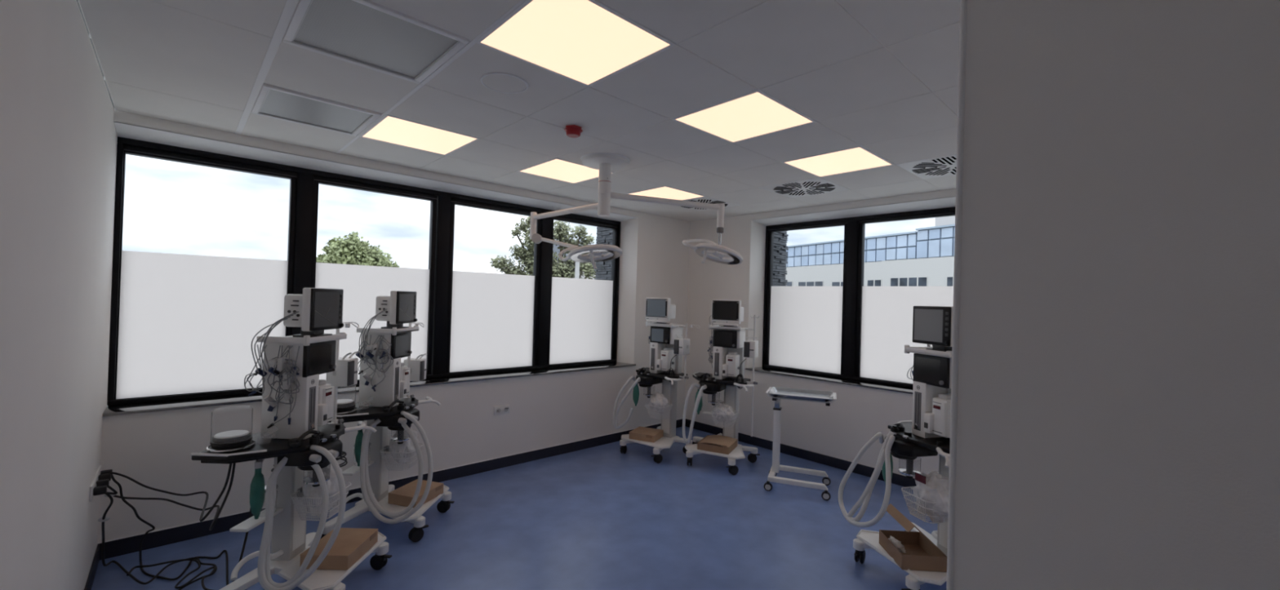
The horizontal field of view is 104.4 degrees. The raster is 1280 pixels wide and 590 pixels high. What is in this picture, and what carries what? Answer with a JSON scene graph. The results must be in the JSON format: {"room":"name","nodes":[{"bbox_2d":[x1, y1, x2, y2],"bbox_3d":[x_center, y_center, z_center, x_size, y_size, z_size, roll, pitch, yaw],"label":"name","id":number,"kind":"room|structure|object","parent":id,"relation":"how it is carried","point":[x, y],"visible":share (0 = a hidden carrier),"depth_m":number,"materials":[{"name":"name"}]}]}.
{"room":"operating room","nodes":[
{"label":"operating room","id":0,"kind":"room"},
{"bbox_2d":[0,0,117,589],"bbox_3d":[-1.288,0.277,0.777,0.200,2.735,6.469,2,-1,-43],"label":"wall","id":1,"kind":"structure","parent":0,"point":[59,137],"depth_m":1.65,"materials":[{"name":"paint"}]},
{"bbox_2d":[84,544,99,589],"bbox_3d":[-1.226,1.597,0.812,0.010,0.100,5.999,2,-1,-43],"label":"baseboard","id":2,"kind":"structure","parent":1,"relation":"attached to","point":[91,575],"depth_m":2.77,"materials":[{"name":"black plastic"}]},
{"bbox_2d":[88,464,102,502],"bbox_3d":[-3.041,1.046,2.775,0.015,0.080,0.440,2,-1,-43],"label":"wall socket","id":3,"kind":"object","parent":1,"relation":"attached to","point":[95,480],"visible":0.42,"depth_m":2.69,"materials":[{"name":"white plastic"}]},
{"bbox_2d":[93,485,106,495],"bbox_3d":[-2.898,1.050,2.662,0.049,0.040,0.036,2,-1,-43],"label":"plug","id":4,"kind":"object","parent":3,"relation":"attached to","point":[102,490],"visible":1,"depth_m":2.65,"materials":[{"name":"black plastic"}]},
{"bbox_2d":[95,479,109,487],"bbox_3d":[-2.980,1.048,2.750,0.049,0.040,0.036,2,-1,-43],"label":"plug","id":5,"kind":"object","parent":3,"relation":"attached to","point":[106,482],"visible":0.76,"depth_m":2.74,"materials":[{"name":"black plastic"}]},
{"bbox_2d":[97,473,111,480],"bbox_3d":[-3.062,1.046,2.837,0.049,0.040,0.036,2,-1,-43],"label":"plug","id":6,"kind":"object","parent":3,"relation":"attached to","point":[107,476],"visible":0.74,"depth_m":2.83,"materials":[{"name":"black plastic"}]},
{"bbox_2d":[100,469,112,476],"bbox_3d":[-3.116,1.045,2.896,0.049,0.040,0.036,2,-1,-43],"label":"plug","id":7,"kind":"object","parent":3,"relation":"attached to","point":[104,472],"visible":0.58,"depth_m":2.89,"materials":[{"name":"black plastic"}]},
{"bbox_2d":[97,107,689,542],"bbox_3d":[-1.288,0.264,5.031,5.614,2.835,0.260,2,-1,-43],"label":"wall","id":8,"kind":"structure","parent":0,"point":[154,449],"depth_m":4.50,"materials":[{"name":"paint"}]},
{"bbox_2d":[106,136,620,405],"bbox_3d":[-1.864,-0.101,4.708,4.312,1.744,0.094,2,-1,-43],"label":"window","id":9,"kind":"structure","parent":8,"relation":"in","point":[183,326],"depth_m":3.97,"materials":[{"name":"black"}]},
{"bbox_2d":[102,362,635,416],"bbox_3d":[-1.743,0.783,4.597,4.383,0.018,0.285,2,-1,-43],"label":"window sill","id":10,"kind":"structure","parent":8,"relation":"attached to","point":[141,407],"depth_m":3.84,"materials":[{"name":"white stone"}]},
{"bbox_2d":[114,121,638,222],"bbox_3d":[-1.706,-0.985,4.618,4.372,0.038,0.262,2,-1,-43],"label":"trim","id":11,"kind":"structure","parent":8,"relation":"attached to","point":[126,131],"depth_m":3.88,"materials":[{"name":"white paint"}]},
{"bbox_2d":[97,418,682,560],"bbox_3d":[-1.344,1.629,4.817,5.314,0.100,0.012,2,-1,-43],"label":"baseboard","id":12,"kind":"structure","parent":8,"relation":"attached to","point":[113,548],"depth_m":4.12,"materials":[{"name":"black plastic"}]},
{"bbox_2d":[493,404,509,415],"bbox_3d":[-1.333,1.116,4.806,0.160,0.080,0.030,2,-1,-43],"label":"wall socket","id":13,"kind":"object","parent":8,"relation":"attached to","point":[500,410],"visible":1,"depth_m":4.80,"materials":[{"name":"white plastic"}]},
{"bbox_2d":[75,0,959,222],"bbox_3d":[0.788,-1.114,2.724,5.814,0.200,6.509,2,-1,-43],"label":"ceiling","id":14,"kind":"structure","parent":0,"point":[881,77],"depth_m":2.53,"materials":[{"name":"grey paint"}]},
{"bbox_2d":[251,83,381,136],"bbox_3d":[-1.948,-1.098,2.980,0.564,0.026,0.568,2,-1,-43],"label":"ceiling vent","id":15,"kind":"object","parent":14,"relation":"in","point":[272,101],"visible":0.83,"depth_m":2.95,"materials":[{"name":"perforated metal"},{"name":"white painted metal"}]},
{"bbox_2d":[282,0,469,84],"bbox_3d":[-1.120,-1.082,2.096,0.564,0.026,0.592,2,-1,-43],"label":"ceiling vent","id":16,"kind":"object","parent":14,"relation":"in","point":[366,33],"visible":0.84,"depth_m":2.07,"materials":[{"name":"white metal"}]},
{"bbox_2d":[359,114,480,155],"bbox_3d":[-1.502,-1.089,3.382,0.596,0.032,0.596,2,-1,-43],"label":"recessed light","id":17,"kind":"object","parent":14,"relation":"in","point":[390,129],"visible":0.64,"depth_m":3.35,"materials":[{"name":"white plastic"}]},
{"bbox_2d":[480,72,528,93],"bbox_3d":[-0.675,-1.056,2.477,0.232,0.005,0.232,2,-1,-43],"label":"ceiling speaker","id":18,"kind":"object","parent":14,"relation":"attached to","point":[503,82],"visible":1,"depth_m":2.47,"materials":[{"name":"plastic"}]},
{"bbox_2d":[516,157,615,183],"bbox_3d":[-0.627,-1.056,4.202,0.596,0.032,0.596,2,-1,-43],"label":"recessed light","id":19,"kind":"object","parent":14,"relation":"in","point":[557,169],"visible":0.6,"depth_m":4.18,"materials":[{"name":"white plastic"}]},
{"bbox_2d":[564,124,582,137],"bbox_3d":[-0.416,-1.019,3.098,0.116,0.052,0.116,2,-1,-43],"label":"fire alarm sounder","id":20,"kind":"object","parent":14,"relation":"attached to","point":[571,131],"visible":1,"depth_m":3.06,"materials":[{"name":"red plastic"}]},
{"bbox_2d":[475,0,675,86],"bbox_3d":[-0.272,-1.064,2.068,0.596,0.032,0.596,2,-1,-43],"label":"recessed light","id":21,"kind":"object","parent":14,"relation":"in","point":[586,42],"visible":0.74,"depth_m":2.04,"materials":[{"name":"white plastic"}]},
{"bbox_2d":[529,152,742,269],"bbox_3d":[-0.026,-0.607,4.028,1.842,0.838,0.811,2,-1,-3],"label":"light","id":22,"kind":"object","parent":14,"relation":"attached to","point":[606,162],"visible":1,"depth_m":3.95,"materials":[{"name":"white plastic"}]},
{"bbox_2d":[625,185,706,199],"bbox_3d":[0.248,-1.023,5.022,0.596,0.032,0.596,2,-1,-43],"label":"recessed light","id":23,"kind":"object","parent":14,"relation":"in","point":[663,192],"visible":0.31,"depth_m":4.95,"materials":[{"name":"white plastic"}]},
{"bbox_2d":[671,195,741,211],"bbox_3d":[0.686,-0.997,5.433,0.594,0.015,0.594,2,-1,-43],"label":"outlet","id":24,"kind":"object","parent":14,"relation":"attached to","point":[706,199],"visible":0.47,"depth_m":5.29,"materials":[{"name":"white plastic"}]},
{"bbox_2d":[671,88,817,143],"bbox_3d":[0.604,-1.032,2.888,0.596,0.032,0.596,2,-1,-43],"label":"recessed light","id":25,"kind":"object","parent":14,"relation":"in","point":[755,113],"visible":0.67,"depth_m":2.85,"materials":[{"name":"white plastic"}]},
{"bbox_2d":[759,177,849,198],"bbox_3d":[1.506,-0.981,4.557,0.594,0.015,0.594,2,-1,-43],"label":"outlet","id":26,"kind":"object","parent":14,"relation":"attached to","point":[814,186],"visible":0.92,"depth_m":4.52,"materials":[{"name":"white plastic"}]},
{"bbox_2d":[781,145,894,177],"bbox_3d":[1.479,-0.999,3.709,0.596,0.032,0.596,2,-1,-43],"label":"recessed light","id":27,"kind":"object","parent":14,"relation":"in","point":[856,158],"visible":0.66,"depth_m":3.68,"materials":[{"name":"white plastic"}]},
{"bbox_2d":[896,154,956,179],"bbox_3d":[2.248,-0.967,3.743,0.605,0.015,0.388,2,-1,-43],"label":"outlet","id":28,"kind":"object","parent":14,"relation":"attached to","point":[944,166],"visible":0.54,"depth_m":3.73,"materials":[{"name":"white plastic"}]},
{"bbox_2d":[91,426,946,589],"bbox_3d":[0.704,1.795,2.698,5.814,0.150,6.509,2,-1,-43],"label":"floor","id":29,"kind":"structure","parent":0,"point":[599,517],"depth_m":3.49,"materials":[{"name":"plastic"}]},
{"bbox_2d":[101,492,217,589],"bbox_3d":[-2.783,1.336,2.845,0.729,0.539,0.379,2,-1,8],"label":"power cable","id":30,"kind":"object","parent":29,"relation":"on","point":[107,494],"visible":0.94,"depth_m":2.80,"materials":[{"name":"black rubber"}]},
{"bbox_2d":[97,516,110,522],"bbox_3d":[-2.937,1.229,2.718,0.046,0.028,0.028,2,-1,-43],"label":"clip","id":31,"kind":"object","parent":30,"relation":"attached to","point":[107,518],"visible":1,"depth_m":2.71,"materials":[{"name":"grey plastic"}]},
{"bbox_2d":[126,559,216,589],"bbox_3d":[-2.589,1.589,2.831,0.683,0.011,0.235,2,-1,16],"label":"power cable","id":32,"kind":"object","parent":29,"relation":"on","point":[204,588],"visible":1,"depth_m":2.85,"materials":[{"name":"black rubber"}]},
{"bbox_2d":[111,460,257,586],"bbox_3d":[-2.580,1.229,2.948,1.005,0.806,0.371,2,-1,16],"label":"power cable","id":33,"kind":"object","parent":29,"relation":"on","point":[144,572],"visible":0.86,"depth_m":2.93,"materials":[{"name":"black rubber"}]},
{"bbox_2d":[191,321,391,589],"bbox_3d":[-1.841,0.905,2.818,0.719,1.477,0.916,2,-1,0],"label":"machine","id":34,"kind":"object","parent":29,"relation":"on","point":[298,406],"visible":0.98,"depth_m":2.69,"materials":[{"name":"white plastic"}]},
{"bbox_2d":[104,462,235,530],"bbox_3d":[-2.454,1.048,2.741,1.034,0.442,0.360,1,-1,23],"label":"power cable","id":35,"kind":"object","parent":34,"relation":"attached to","point":[219,509],"visible":0.85,"depth_m":2.78,"materials":[{"name":"black rubber"}]},
{"bbox_2d":[108,463,232,521],"bbox_3d":[-2.498,1.008,2.742,1.108,0.365,0.309,1,-1,27],"label":"power cable","id":36,"kind":"object","parent":34,"relation":"attached to","point":[201,519],"visible":0.99,"depth_m":2.83,"materials":[{"name":"black rubber"}]},
{"bbox_2d":[229,484,283,532],"bbox_3d":[-2.033,1.121,2.643,0.240,0.167,0.246,2,-1,-43],"label":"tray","id":37,"kind":"object","parent":34,"relation":"on","point":[258,518],"depth_m":2.59,"materials":[{"name":"white plastic"}]},
{"bbox_2d":[250,287,343,374],"bbox_3d":[-1.908,0.192,2.791,0.282,0.469,0.362,2,-1,0],"label":"patient monitor","id":38,"kind":"object","parent":34,"relation":"on","point":[317,310],"visible":0.99,"depth_m":2.71,"materials":[{"name":"white plastic"}]},
{"bbox_2d":[257,333,346,343],"bbox_3d":[-1.909,0.242,2.822,0.285,0.032,0.337,2,-1,0],"label":"shelf","id":39,"kind":"object","parent":34,"relation":"attached to","point":[326,339],"depth_m":2.66,"materials":[{"name":"white plastic"}]},
{"bbox_2d":[289,481,351,520],"bbox_3d":[-1.819,1.179,2.832,0.236,0.141,0.246,2,-1,0],"label":"wire basket","id":40,"kind":"object","parent":34,"relation":"on","point":[297,508],"depth_m":2.78,"materials":[{"name":"white metal"}]},
{"bbox_2d":[302,464,342,517],"bbox_3d":[-1.808,1.093,2.834,0.195,0.324,0.222,2,-1,-24],"label":"plastic bag","id":41,"kind":"object","parent":34,"relation":"in","point":[308,491],"visible":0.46,"depth_m":2.77,"materials":[{"name":"white"}]},
{"bbox_2d":[278,531,386,589],"bbox_3d":[-1.738,1.483,2.788,0.360,0.022,0.638,2,-1,0],"label":"shelf","id":42,"kind":"object","parent":34,"relation":"attached to","point":[321,580],"depth_m":2.62,"materials":[{"name":"white plastic"}]},
{"bbox_2d":[331,583,345,589],"bbox_3d":[-1.561,1.529,2.557,0.072,0.052,0.072,2,-1,-12],"label":"hood","id":43,"kind":"object","parent":34,"relation":"attached to","point":[337,586],"depth_m":2.55,"materials":[{"name":"white plastic"}]},
{"bbox_2d":[299,528,377,570],"bbox_3d":[-1.701,1.440,2.824,0.259,0.078,0.317,2,-1,-1],"label":"cardboard box","id":44,"kind":"object","parent":34,"relation":"on","point":[350,544],"visible":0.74,"depth_m":2.77,"materials":[{"name":"brown cardboard"}]},
{"bbox_2d":[375,542,388,555],"bbox_3d":[-1.558,1.533,2.997,0.072,0.052,0.072,2,-1,7],"label":"hood","id":45,"kind":"object","parent":34,"relation":"attached to","point":[382,548],"depth_m":2.97,"materials":[{"name":"white plastic"}]},
{"bbox_2d":[320,322,454,542],"bbox_3d":[-1.736,0.935,3.623,0.728,1.437,0.923,2,-1,1],"label":"machine","id":46,"kind":"object","parent":29,"relation":"on","point":[385,402],"visible":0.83,"depth_m":3.50,"materials":[{"name":"white plastic"}]},
{"bbox_2d":[322,524,333,534],"bbox_3d":[-2.036,1.521,3.233,0.072,0.052,0.072,2,-1,-30],"label":"hood","id":47,"kind":"object","parent":46,"relation":"attached to","point":[328,528],"depth_m":3.21,"materials":[{"name":"white plastic"}]},
{"bbox_2d":[342,442,373,475],"bbox_3d":[-1.964,1.130,3.455,0.242,0.167,0.244,2,-1,-43],"label":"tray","id":48,"kind":"object","parent":46,"relation":"on","point":[354,469],"depth_m":3.40,"materials":[{"name":"white plastic"}]},
{"bbox_2d":[356,326,418,333],"bbox_3d":[-1.837,0.252,3.632,0.285,0.032,0.337,2,-1,1],"label":"shelf","id":49,"kind":"object","parent":46,"relation":"attached to","point":[372,331],"depth_m":3.47,"materials":[{"name":"white plastic"}]},
{"bbox_2d":[359,290,417,358],"bbox_3d":[-1.817,0.204,3.601,0.242,0.473,0.362,2,-1,1],"label":"patient monitor","id":50,"kind":"object","parent":46,"relation":"on","point":[397,308],"visible":0.98,"depth_m":3.52,"materials":[{"name":"white plastic"}]},
{"bbox_2d":[379,443,423,471],"bbox_3d":[-1.746,1.189,3.640,0.236,0.141,0.246,2,-1,1],"label":"wire basket","id":51,"kind":"object","parent":46,"relation":"on","point":[384,454],"depth_m":3.59,"materials":[{"name":"white metal"}]},
{"bbox_2d":[389,426,419,464],"bbox_3d":[-1.734,1.103,3.641,0.197,0.280,0.225,2,-1,1],"label":"plastic bag","id":52,"kind":"object","parent":46,"relation":"in","point":[406,446],"visible":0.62,"depth_m":3.57,"materials":[{"name":"white"}]},
{"bbox_2d":[374,484,448,522],"bbox_3d":[-1.666,1.492,3.595,0.360,0.022,0.638,2,-1,1],"label":"shelf","id":53,"kind":"object","parent":46,"relation":"attached to","point":[416,517],"depth_m":3.46,"materials":[{"name":"white plastic"}]},
{"bbox_2d":[387,479,444,508],"bbox_3d":[-1.633,1.450,3.630,0.244,0.075,0.292,2,-1,16],"label":"cardboard box","id":54,"kind":"object","parent":46,"relation":"on","point":[403,495],"visible":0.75,"depth_m":3.57,"materials":[{"name":"brown cardboard"}]},
{"bbox_2d":[413,516,425,528],"bbox_3d":[-1.493,1.538,3.360,0.072,0.052,0.072,1,-1,42],"label":"hood","id":55,"kind":"object","parent":46,"relation":"attached to","point":[419,522],"depth_m":3.33,"materials":[{"name":"white plastic"}]},
{"bbox_2d":[441,491,451,501],"bbox_3d":[-1.483,1.542,3.800,0.072,0.052,0.072,2,-1,4],"label":"hood","id":56,"kind":"object","parent":46,"relation":"attached to","point":[446,496],"depth_m":3.77,"materials":[{"name":"white plastic"}]},
{"bbox_2d":[613,321,700,463],"bbox_3d":[0.201,1.012,5.417,0.907,1.427,0.724,1,-1,37],"label":"machine","id":57,"kind":"object","parent":29,"relation":"on","point":[668,344],"visible":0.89,"depth_m":5.40,"materials":[{"name":"white plastic"}]},
{"bbox_2d":[619,440,626,445],"bbox_3d":[-0.182,1.593,5.351,0.072,0.052,0.072,1,-1,20],"label":"hood","id":58,"kind":"object","parent":57,"relation":"attached to","point":[622,442],"depth_m":5.32,"materials":[{"name":"white plastic"}]},
{"bbox_2d":[629,426,663,442],"bbox_3d":[0.070,1.517,5.401,0.292,0.072,0.274,1,-1,24],"label":"cardboard box","id":59,"kind":"object","parent":57,"relation":"on","point":[641,433],"visible":1,"depth_m":5.32,"materials":[{"name":"brown cardboard"}]},
{"bbox_2d":[621,434,675,448],"bbox_3d":[0.111,1.559,5.357,0.638,0.022,0.360,1,-1,37],"label":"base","id":60,"kind":"object","parent":57,"relation":"attached to","point":[664,442],"depth_m":5.25,"materials":[{"name":"white plastic"}]},
{"bbox_2d":[653,448,660,454],"bbox_3d":[0.170,1.601,5.087,0.072,0.052,0.072,2,-1,-32],"label":"hood","id":61,"kind":"object","parent":57,"relation":"attached to","point":[655,451],"depth_m":5.06,"materials":[{"name":"white plastic"}]},
{"bbox_2d":[648,391,668,414],"bbox_3d":[0.203,1.181,5.399,0.246,0.254,0.196,1,-1,37],"label":"plastic bag","id":62,"kind":"object","parent":57,"relation":"in","point":[660,400],"visible":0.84,"depth_m":5.34,"materials":[{"name":"white"}]},
{"bbox_2d":[645,403,672,419],"bbox_3d":[0.205,1.261,5.408,0.246,0.141,0.236,1,-1,37],"label":"wire basket","id":63,"kind":"object","parent":57,"relation":"on","point":[668,413],"depth_m":5.37,"materials":[{"name":"white metal"}]},
{"bbox_2d":[645,297,675,336],"bbox_3d":[0.210,0.257,5.498,0.362,0.446,0.220,1,-1,37],"label":"patient monitor","id":64,"kind":"object","parent":57,"relation":"on","point":[658,310],"visible":0.93,"depth_m":5.39,"materials":[{"name":"white plastic"}]},
{"bbox_2d":[646,322,684,327],"bbox_3d":[0.288,0.330,5.521,0.337,0.032,0.285,1,-1,37],"label":"shelf","id":65,"kind":"object","parent":57,"relation":"attached to","point":[654,324],"depth_m":5.42,"materials":[{"name":"white plastic"}]},
{"bbox_2d":[682,315,759,475],"bbox_3d":[0.806,0.969,5.164,0.805,1.549,0.742,1,-1,28],"label":"machine","id":66,"kind":"object","parent":29,"relation":"on","point":[729,346],"visible":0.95,"depth_m":5.13,"materials":[{"name":"white plastic"}]},
{"bbox_2d":[685,450,693,457],"bbox_3d":[0.501,1.610,5.016,0.072,0.052,0.072,2,-1,11],"label":"hood","id":67,"kind":"object","parent":66,"relation":"attached to","point":[689,454],"depth_m":4.99,"materials":[{"name":"white plastic"}]},
{"bbox_2d":[684,444,745,459],"bbox_3d":[0.790,1.576,5.067,0.638,0.022,0.360,1,-1,28],"label":"shelf","id":68,"kind":"object","parent":66,"relation":"attached to","point":[737,453],"depth_m":4.96,"materials":[{"name":"white plastic"}]},
{"bbox_2d":[697,435,737,454],"bbox_3d":[0.798,1.529,5.103,0.329,0.086,0.332,1,-1,26],"label":"cardboard box","id":69,"kind":"object","parent":66,"relation":"on","point":[713,443],"visible":1,"depth_m":5.01,"materials":[{"name":"brown cardboard"}]},
{"bbox_2d":[711,403,733,422],"bbox_3d":[0.857,1.215,5.120,0.207,0.187,0.208,2,-1,-9],"label":"plastic bag","id":70,"kind":"object","parent":66,"relation":"in","point":[725,409],"visible":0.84,"depth_m":5.06,"materials":[{"name":"white"}]},
{"bbox_2d":[711,410,738,427],"bbox_3d":[0.876,1.278,5.131,0.246,0.141,0.236,1,-1,28],"label":"wire basket","id":71,"kind":"object","parent":66,"relation":"on","point":[731,423],"depth_m":5.09,"materials":[{"name":"white metal"}]},
{"bbox_2d":[709,299,743,335],"bbox_3d":[0.897,0.284,5.218,0.370,0.467,0.251,1,-1,28],"label":"patient monitor","id":72,"kind":"object","parent":66,"relation":"on","point":[725,313],"visible":0.88,"depth_m":5.10,"materials":[{"name":"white plastic"}]},
{"bbox_2d":[709,324,748,330],"bbox_3d":[0.942,0.347,5.252,0.337,0.032,0.285,1,-1,28],"label":"shelf","id":73,"kind":"object","parent":66,"relation":"attached to","point":[717,327],"depth_m":5.15,"materials":[{"name":"white plastic"}]},
{"bbox_2d":[728,459,735,466],"bbox_3d":[0.890,1.620,4.810,0.072,0.052,0.072,2,-1,-21],"label":"hood","id":74,"kind":"object","parent":66,"relation":"attached to","point":[731,462],"depth_m":4.78,"materials":[{"name":"white plastic"}]},
{"bbox_2d":[751,447,757,453],"bbox_3d":[1.198,1.632,5.201,0.072,0.052,0.072,2,-1,-10],"label":"hood","id":75,"kind":"object","parent":66,"relation":"attached to","point":[753,450],"depth_m":5.17,"materials":[{"name":"white plastic"}]},
{"bbox_2d":[764,386,836,500],"bbox_3d":[1.456,1.324,4.518,0.599,0.868,0.420,1,-1,21],"label":"stand","id":76,"kind":"object","parent":29,"relation":"on","point":[777,393],"visible":1,"depth_m":4.55,"materials":[{"name":"white metal"}]},
{"bbox_2d":[767,386,834,402],"bbox_3d":[1.468,0.906,4.522,0.556,0.033,0.396,1,-1,21],"label":"tray","id":77,"kind":"object","parent":76,"relation":"on","point":[815,396],"depth_m":4.55,"materials":[{"name":"silver metal"}]},
{"bbox_2d":[838,344,951,589],"bbox_3d":[1.753,1.037,3.047,0.801,1.427,0.914,2,-1,-15],"label":"machine","id":78,"kind":"object","parent":29,"relation":"on","point":[928,433],"visible":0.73,"depth_m":3.06,"materials":[{"name":"white plastic"}]},
{"bbox_2d":[853,538,865,551],"bbox_3d":[1.422,1.621,3.219,0.072,0.052,0.072,1,-1,41],"label":"hood","id":79,"kind":"object","parent":78,"relation":"attached to","point":[859,544],"depth_m":3.19,"materials":[{"name":"white plastic"}]},
{"bbox_2d":[856,529,946,586],"bbox_3d":[1.657,1.584,3.045,0.360,0.022,0.638,2,-1,-15],"label":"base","id":80,"kind":"object","parent":78,"relation":"attached to","point":[870,539],"depth_m":2.86,"materials":[{"name":"white plastic"}]},
{"bbox_2d":[905,575,919,589],"bbox_3d":[1.537,1.621,2.795,0.072,0.052,0.072,2,-1,-3],"label":"hood","id":81,"kind":"object","parent":78,"relation":"attached to","point":[912,582],"depth_m":2.77,"materials":[{"name":"white plastic"}]},
{"bbox_2d":[879,503,946,572],"bbox_3d":[1.637,1.450,2.987,0.252,0.254,0.310,2,-1,3],"label":"cardboard box","id":82,"kind":"object","parent":78,"relation":"on","point":[922,554],"visible":0.86,"depth_m":2.98,"materials":[{"name":"brown cardboard"}]},
{"bbox_2d":[888,535,906,553],"bbox_3d":[1.569,1.535,3.034,0.076,0.076,0.135,2,-1,-15],"label":"bagged parts","id":83,"kind":"object","parent":82,"relation":"in","point":[897,544],"visible":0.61,"depth_m":3.00,"materials":[{"name":"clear plastic"}]},
{"bbox_2d":[901,486,947,524],"bbox_3d":[1.763,1.286,3.032,0.236,0.141,0.246,2,-1,-15],"label":"wire basket","id":84,"kind":"object","parent":78,"relation":"on","point":[915,515],"depth_m":3.00,"materials":[{"name":"white metal"}]},
{"bbox_2d":[905,346,951,358],"bbox_3d":[1.899,0.355,3.089,0.285,0.032,0.337,2,-1,-15],"label":"shelf","id":85,"kind":"object","parent":78,"relation":"attached to","point":[918,351],"depth_m":3.07,"materials":[{"name":"white plastic"}]},
{"bbox_2d":[912,471,949,523],"bbox_3d":[1.782,1.215,2.994,0.243,0.297,0.237,1,-1,43],"label":"plastic bag","id":86,"kind":"object","parent":78,"relation":"in","point":[933,487],"visible":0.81,"depth_m":2.93,"materials":[{"name":"white"}]},
{"bbox_2d":[912,306,953,351],"bbox_3d":[1.894,0.305,3.116,0.281,0.468,0.353,2,-1,-15],"label":"patient monitor","id":87,"kind":"object","parent":78,"relation":"on","point":[931,325],"visible":0.78,"depth_m":3.03,"materials":[{"name":"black plastic"}]},
{"bbox_2d":[684,188,955,478],"bbox_3d":[2.197,0.367,5.165,0.260,2.835,4.307,2,-1,-43],"label":"wall","id":88,"kind":"structure","parent":0,"point":[840,430],"depth_m":5.76,"materials":[{"name":"paint"}]},
{"bbox_2d":[684,418,916,487],"bbox_3d":[1.994,1.729,5.131,0.010,0.100,4.099,2,-1,-43],"label":"baseboard","id":89,"kind":"structure","parent":88,"relation":"attached to","point":[897,479],"depth_m":5.31,"materials":[{"name":"black plastic"}]},
{"bbox_2d":[745,367,912,394],"bbox_3d":[2.468,0.908,4.837,0.285,0.018,3.244,2,-1,-43],"label":"trim","id":90,"kind":"structure","parent":88,"relation":"attached to","point":[800,375],"depth_m":5.19,"materials":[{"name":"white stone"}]},
{"bbox_2d":[751,195,955,226],"bbox_3d":[2.533,-0.854,4.857,0.262,0.048,3.232,2,-1,-43],"label":"trim","id":91,"kind":"structure","parent":88,"relation":"attached to","point":[944,202],"depth_m":5.09,"materials":[{"name":"white paint"}]},
{"bbox_2d":[762,206,955,387],"bbox_3d":[2.640,0.038,4.944,0.094,1.732,3.188,2,-1,-43],"label":"window","id":92,"kind":"structure","parent":88,"relation":"in","point":[851,331],"depth_m":5.31,"materials":[{"name":"black"}]},
{"bbox_2d":[953,0,1279,589],"bbox_3d":[2.788,0.404,1.741,4.077,2.735,1.900,2,-1,-43],"label":"wall","id":93,"kind":"structure","parent":0,"point":[1118,421],"depth_m":0.86,"materials":[{"name":"paint"}]},
{"bbox_2d":[946,0,967,589],"bbox_3d":[0.657,0.341,1.040,0.013,2.725,0.014,2,-1,-43],"label":"trim","id":94,"kind":"structure","parent":93,"relation":"attached to","point":[962,33],"depth_m":1.04,"materials":[{"name":"white paint"}]},
{"label":"outside","id":95,"kind":"structure","parent":0,"visible":0},
{"bbox_3d":[-0.738,5.759,45.741,180.000,0.200,180.000,2,-1,-43],"label":"ground","id":96,"kind":"structure","parent":95,"visible":0},
{"bbox_2d":[315,231,399,267],"bbox_3d":[-14.872,0.852,25.495,4.513,8.446,2.478,2,-1,-3],"label":"tree","id":97,"kind":"object","parent":96,"relation":"on","point":[349,251],"visible":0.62,"depth_m":25.43,"materials":[{"name":"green plant"}]},
{"bbox_2d":[489,216,596,279],"bbox_3d":[-3.875,1.061,19.876,4.272,8.570,1.870,2,-1,-13],"label":"tree","id":98,"kind":"object","parent":96,"relation":"on","point":[526,256],"visible":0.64,"depth_m":19.84,"materials":[{"name":"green plant"}]},
{"bbox_2d":[565,253,579,278],"bbox_3d":[-1.937,2.098,13.893,0.470,6.488,0.180,2,-1,-43],"label":"lamp post","id":99,"kind":"object","parent":96,"relation":"on","point":[577,264],"visible":0.19,"depth_m":13.95,"materials":[{"name":"grey metal"}]},
{"bbox_2d":[552,244,595,279],"bbox_3d":[-0.849,1.149,37.965,12.500,8.872,9.000,2,-1,0],"label":"building","id":100,"kind":"structure","parent":96,"relation":"on","point":[555,247],"depth_m":33.50,"materials":[{"name":"grey"}]},
{"bbox_2d":[594,226,788,286],"bbox_3d":[0.597,1.750,6.457,1.774,7.200,1.793,2,-1,-43],"label":"stone corner","id":101,"kind":"object","parent":96,"relation":"on","point":[604,235],"visible":0.12,"depth_m":6.36,"materials":[{"name":"stone"}]},
{"bbox_2d":[784,215,955,286],"bbox_3d":[18.314,-0.286,45.265,9.050,12.984,53.937,2,-1,-27],"label":"office building","id":102,"kind":"structure","parent":96,"relation":"on","point":[925,257],"depth_m":35.95,"materials":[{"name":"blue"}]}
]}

